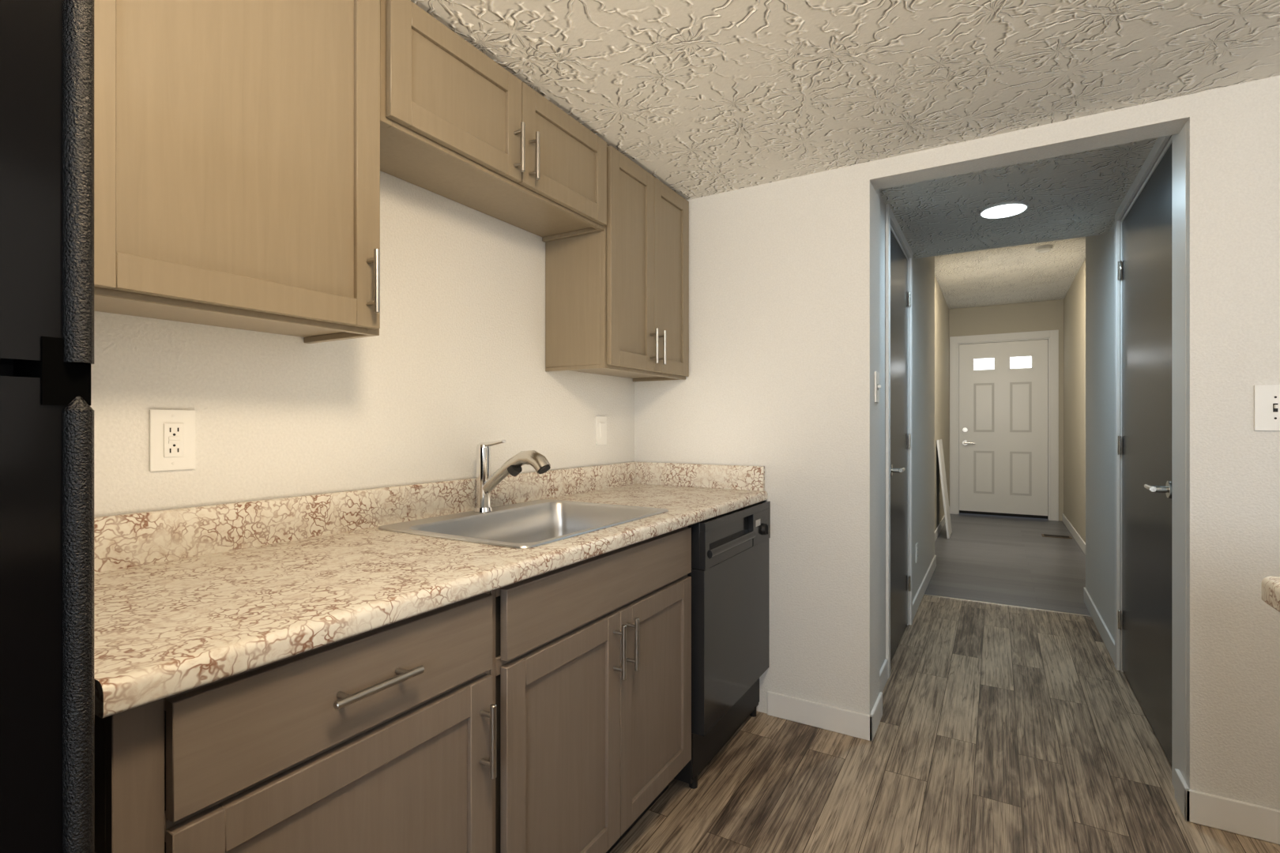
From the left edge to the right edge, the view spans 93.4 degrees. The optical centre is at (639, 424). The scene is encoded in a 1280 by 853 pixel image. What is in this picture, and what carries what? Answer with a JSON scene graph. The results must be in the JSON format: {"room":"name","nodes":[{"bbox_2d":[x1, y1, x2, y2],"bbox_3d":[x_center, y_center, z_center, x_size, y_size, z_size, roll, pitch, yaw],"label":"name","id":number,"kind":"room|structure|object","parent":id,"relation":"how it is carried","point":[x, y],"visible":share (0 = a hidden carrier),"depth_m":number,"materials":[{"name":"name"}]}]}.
{"room":"kitchen","nodes":[
{"label":"kitchen","id":0,"kind":"room"},
{"bbox_2d":[90,75,1279,810],"bbox_3d":[1.831,-0.197,2.402,3.840,2.770,12.240,0,0,31],"label":"wall","id":1,"kind":"structure","parent":0,"point":[443,374],"depth_m":1.98,"materials":[{"name":"paint"}]},
{"bbox_2d":[149,410,195,471],"bbox_3d":[-0.950,0.032,1.227,0.010,0.122,0.078,0,0,31],"label":"outlet","id":2,"kind":"object","parent":1,"relation":"attached to","point":[171,439],"visible":1,"depth_m":1.22,"materials":[{"name":"white plastic"}]},
{"bbox_2d":[94,0,380,343],"bbox_3d":[-0.807,-0.593,1.160,0.322,0.791,0.543,0,0,31],"label":"upper cabinet","id":3,"kind":"object","parent":1,"relation":"attached to","point":[236,163],"visible":0.73,"depth_m":1.09,"materials":[{"name":"brown wood"}]},
{"bbox_2d":[380,0,606,242],"bbox_3d":[-0.442,-0.833,1.777,0.322,0.311,0.888,0,0,31],"label":"upper cabinet","id":4,"kind":"object","parent":1,"relation":"attached to","point":[464,122],"visible":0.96,"depth_m":1.63,"materials":[{"name":"brown wood"}]},
{"bbox_2d":[595,416,606,444],"bbox_3d":[-0.162,0.026,2.557,0.012,0.120,0.075,0,0,31],"label":"rocker light switch","id":5,"kind":"object","parent":1,"relation":"attached to","point":[600,430],"visible":1,"depth_m":2.55,"materials":[{"name":"white plastic"}]},
{"bbox_2d":[545,143,688,381],"bbox_3d":[-0.051,-0.593,2.437,0.322,0.791,0.642,0,0,31],"label":"upper cabinet","id":6,"kind":"object","parent":1,"relation":"attached to","point":[617,296],"visible":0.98,"depth_m":2.23,"materials":[{"name":"brown wood"}]},
{"bbox_2d":[767,691,880,741],"bbox_3d":[0.697,1.140,2.364,0.408,0.095,0.012,0,0,31],"label":"baseboard","id":7,"kind":"structure","parent":1,"relation":"attached to","point":[860,725],"depth_m":2.35,"materials":[{"name":"white wood"}]},
{"bbox_2d":[874,371,880,402],"bbox_3d":[0.945,-0.147,2.387,0.018,0.120,0.074,0,0,31],"label":"light switch","id":8,"kind":"object","parent":1,"relation":"attached to","point":[877,386],"visible":0.98,"depth_m":2.38,"materials":[{"name":"white plastic"}]},
{"bbox_2d":[885,203,912,679],"bbox_3d":[1.337,0.075,3.241,0.134,2.225,0.930,0,0,31],"label":"door frame","id":9,"kind":"structure","parent":1,"relation":"attached to","point":[890,218],"depth_m":2.84,"materials":[{"name":"white wood"}]},
{"bbox_2d":[890,229,911,661],"bbox_3d":[1.395,0.105,3.218,0.103,2.142,0.808,0,0,31],"label":"hall door","id":10,"kind":"structure","parent":1,"relation":"in","point":[898,442],"depth_m":3.23,"materials":[{"name":"grey wood"}]},
{"bbox_2d":[915,542,918,563],"bbox_3d":[1.784,0.828,3.883,0.008,0.116,0.074,0,0,31],"label":"outlet","id":11,"kind":"object","parent":1,"relation":"attached to","point":[916,551],"visible":1,"depth_m":3.87,"materials":[{"name":"white plastic"}]},
{"bbox_2d":[912,555,936,620],"bbox_3d":[2.050,1.140,4.330,0.012,0.095,1.660,0,0,31],"label":"baseboard","id":12,"kind":"structure","parent":1,"relation":"attached to","point":[920,594],"depth_m":4.17,"materials":[{"name":"white wood"}]},
{"bbox_2d":[934,506,949,542],"bbox_3d":[3.253,1.140,6.558,0.012,0.095,3.400,0,0,31],"label":"baseboard","id":13,"kind":"structure","parent":1,"relation":"attached to","point":[939,528],"depth_m":6.58,"materials":[{"name":"white wood"}]},
{"bbox_2d":[959,339,1047,519],"bbox_3d":[4.636,0.059,7.718,0.974,2.227,0.107,0,0,31],"label":"front door","id":14,"kind":"structure","parent":1,"relation":"in","point":[1003,428],"depth_m":7.72,"materials":[{"name":"painted metal"},{"name":"glass"},{"name":"brushed nickel"}]},
{"bbox_2d":[949,329,1058,521],"bbox_3d":[4.661,0.013,7.760,1.190,2.350,0.135,0,0,31],"label":"door frame","id":15,"kind":"structure","parent":1,"relation":"attached to","point":[1052,336],"depth_m":7.56,"materials":[{"name":"white wood"}]},
{"bbox_2d":[1062,513,1085,555],"bbox_3d":[4.165,1.140,5.669,0.012,0.095,4.000,0,0,31],"label":"baseboard","id":16,"kind":"structure","parent":1,"relation":"attached to","point":[1073,532],"depth_m":6.19,"materials":[{"name":"white wood"}]},
{"bbox_2d":[1083,587,1114,664],"bbox_3d":[2.661,1.140,3.501,0.012,0.095,1.265,0,0,31],"label":"baseboard","id":17,"kind":"structure","parent":1,"relation":"attached to","point":[1100,624],"depth_m":3.39,"materials":[{"name":"white wood"}]},
{"bbox_2d":[1118,143,1171,766],"bbox_3d":[2.037,0.105,2.455,0.103,2.142,1.058,0,0,31],"label":"hall door","id":18,"kind":"structure","parent":1,"relation":"in","point":[1146,446],"depth_m":2.38,"materials":[{"name":"grey wood"}]},
{"bbox_2d":[1114,123,1185,789],"bbox_3d":[2.055,0.075,2.365,0.134,2.225,1.295,0,0,31],"label":"door frame","id":19,"kind":"structure","parent":1,"relation":"attached to","point":[1177,141],"depth_m":1.95,"materials":[{"name":"white wood"}]},
{"bbox_2d":[1174,775,1279,844],"bbox_3d":[2.343,1.140,1.388,1.646,0.095,0.015,0,0,31],"label":"baseboard","id":20,"kind":"structure","parent":1,"relation":"attached to","point":[1233,816],"depth_m":1.76,"materials":[{"name":"white wood"}]},
{"bbox_2d":[1253,384,1279,430],"bbox_3d":[1.800,-0.047,1.706,0.085,0.130,0.018,0,0,31],"label":"toggle light switch","id":21,"kind":"object","parent":1,"relation":"attached to","point":[1266,407],"visible":1,"depth_m":1.72,"materials":[{"name":"white plastic"}]},
{"bbox_2d":[410,0,1279,199],"bbox_3d":[0.148,-1.015,-0.439,3.600,0.050,5.395,0,0,31],"label":"ceiling","id":22,"kind":"structure","parent":0,"point":[687,99],"depth_m":1.67,"materials":[{"name":"white paint"}]},
{"bbox_2d":[609,513,1279,852],"bbox_3d":[1.831,1.211,2.402,3.840,0.053,12.240,0,0,31],"label":"floor","id":23,"kind":"structure","parent":0,"point":[1009,730],"depth_m":2.16,"materials":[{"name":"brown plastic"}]},
{"bbox_2d":[0,0,94,852],"bbox_3d":[-0.990,0.328,0.368,0.758,1.720,0.794,0,0,31],"label":"fridge","id":24,"kind":"object","parent":23,"relation":"on","point":[47,429],"visible":1,"depth_m":0.50,"materials":[{"name":"black metal"}]},
{"bbox_2d":[94,591,496,852],"bbox_3d":[-0.673,0.750,1.064,0.647,0.875,0.586,0,0,31],"label":"base cabinet","id":25,"kind":"object","parent":23,"relation":"on","point":[382,739],"visible":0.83,"depth_m":0.87,"materials":[{"name":"brown wood"}]},
{"bbox_2d":[489,526,691,852],"bbox_3d":[-0.300,0.750,1.694,0.647,0.875,0.874,0,0,31],"label":"base cabinet","id":26,"kind":"object","parent":23,"relation":"on","point":[590,672],"visible":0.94,"depth_m":1.45,"materials":[{"name":"brown wood"}]},
{"bbox_2d":[94,461,767,719],"bbox_3d":[-0.295,0.242,1.714,0.637,0.138,2.134,0,0,31],"label":"countertop","id":27,"kind":"structure","parent":26,"relation":"on","point":[189,599],"depth_m":1.16,"materials":[{"name":"laminate"}]},
{"bbox_2d":[474,439,550,512],"bbox_3d":[-0.383,0.156,1.796,0.284,0.221,0.056,0,0,31],"label":"faucet","id":28,"kind":"object","parent":27,"relation":"on","point":[487,483],"visible":1,"depth_m":1.82,"materials":[{"name":"silver metal"}]},
{"bbox_2d":[378,499,668,548],"bbox_3d":[-0.299,0.367,1.740,0.520,0.199,0.690,0,0,31],"label":"sink","id":29,"kind":"object","parent":27,"relation":"in","point":[531,524],"visible":0.38,"depth_m":1.91,"materials":[{"name":"silver metal"}]},
{"bbox_2d":[673,500,770,789],"bbox_3d":[0.111,0.751,2.341,0.642,0.874,0.641,0,0,31],"label":"dishwasher","id":30,"kind":"object","parent":23,"relation":"on","point":[729,574],"visible":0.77,"depth_m":2.09,"materials":[{"name":"black metal"}]},
{"bbox_2d":[936,439,952,538],"bbox_3d":[3.264,0.676,6.464,0.120,1.024,0.450,0,0,31],"label":"leaning board","id":31,"kind":"object","parent":23,"relation":"on","point":[944,487],"visible":1,"depth_m":6.33,"materials":[{"name":"white wood"}]},
{"bbox_2d":[1041,534,1072,538],"bbox_3d":[4.402,1.184,6.371,0.260,0.007,0.150,0,0,31],"label":"floor vent","id":32,"kind":"object","parent":23,"relation":"in","point":[1056,536],"visible":1,"depth_m":6.35,"materials":[{"name":"brown metal"}]},
{"bbox_2d":[879,137,1158,309],"bbox_3d":[2.999,-1.305,4.915,1.490,0.555,6.485,0,0,31],"label":"ceiling","id":33,"kind":"structure","parent":0,"point":[1078,194],"depth_m":3.04,"materials":[{"name":"white paint"}]},
{"bbox_2d":[978,201,1028,218],"bbox_3d":[1.730,-1.014,2.869,0.200,0.025,0.200,0,0,31],"label":"recessed light","id":34,"kind":"object","parent":33,"relation":"in","point":[1003,209],"visible":1,"depth_m":2.83,"materials":[{"name":"white plastic"}]},
{"bbox_2d":[1035,244,1053,252],"bbox_3d":[3.487,-1.512,5.199,0.130,0.039,0.130,0,0,31],"label":"smoke detector","id":35,"kind":"object","parent":33,"relation":"attached to","point":[1044,249],"visible":1,"depth_m":5.16,"materials":[{"name":"white plastic"}]},
{"bbox_2d":[1261,576,1279,612],"bbox_3d":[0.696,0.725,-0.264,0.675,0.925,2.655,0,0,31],"label":"countertop","id":36,"kind":"structure","parent":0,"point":[1270,591],"depth_m":1.02,"materials":[{"name":"stone"}]}
]}

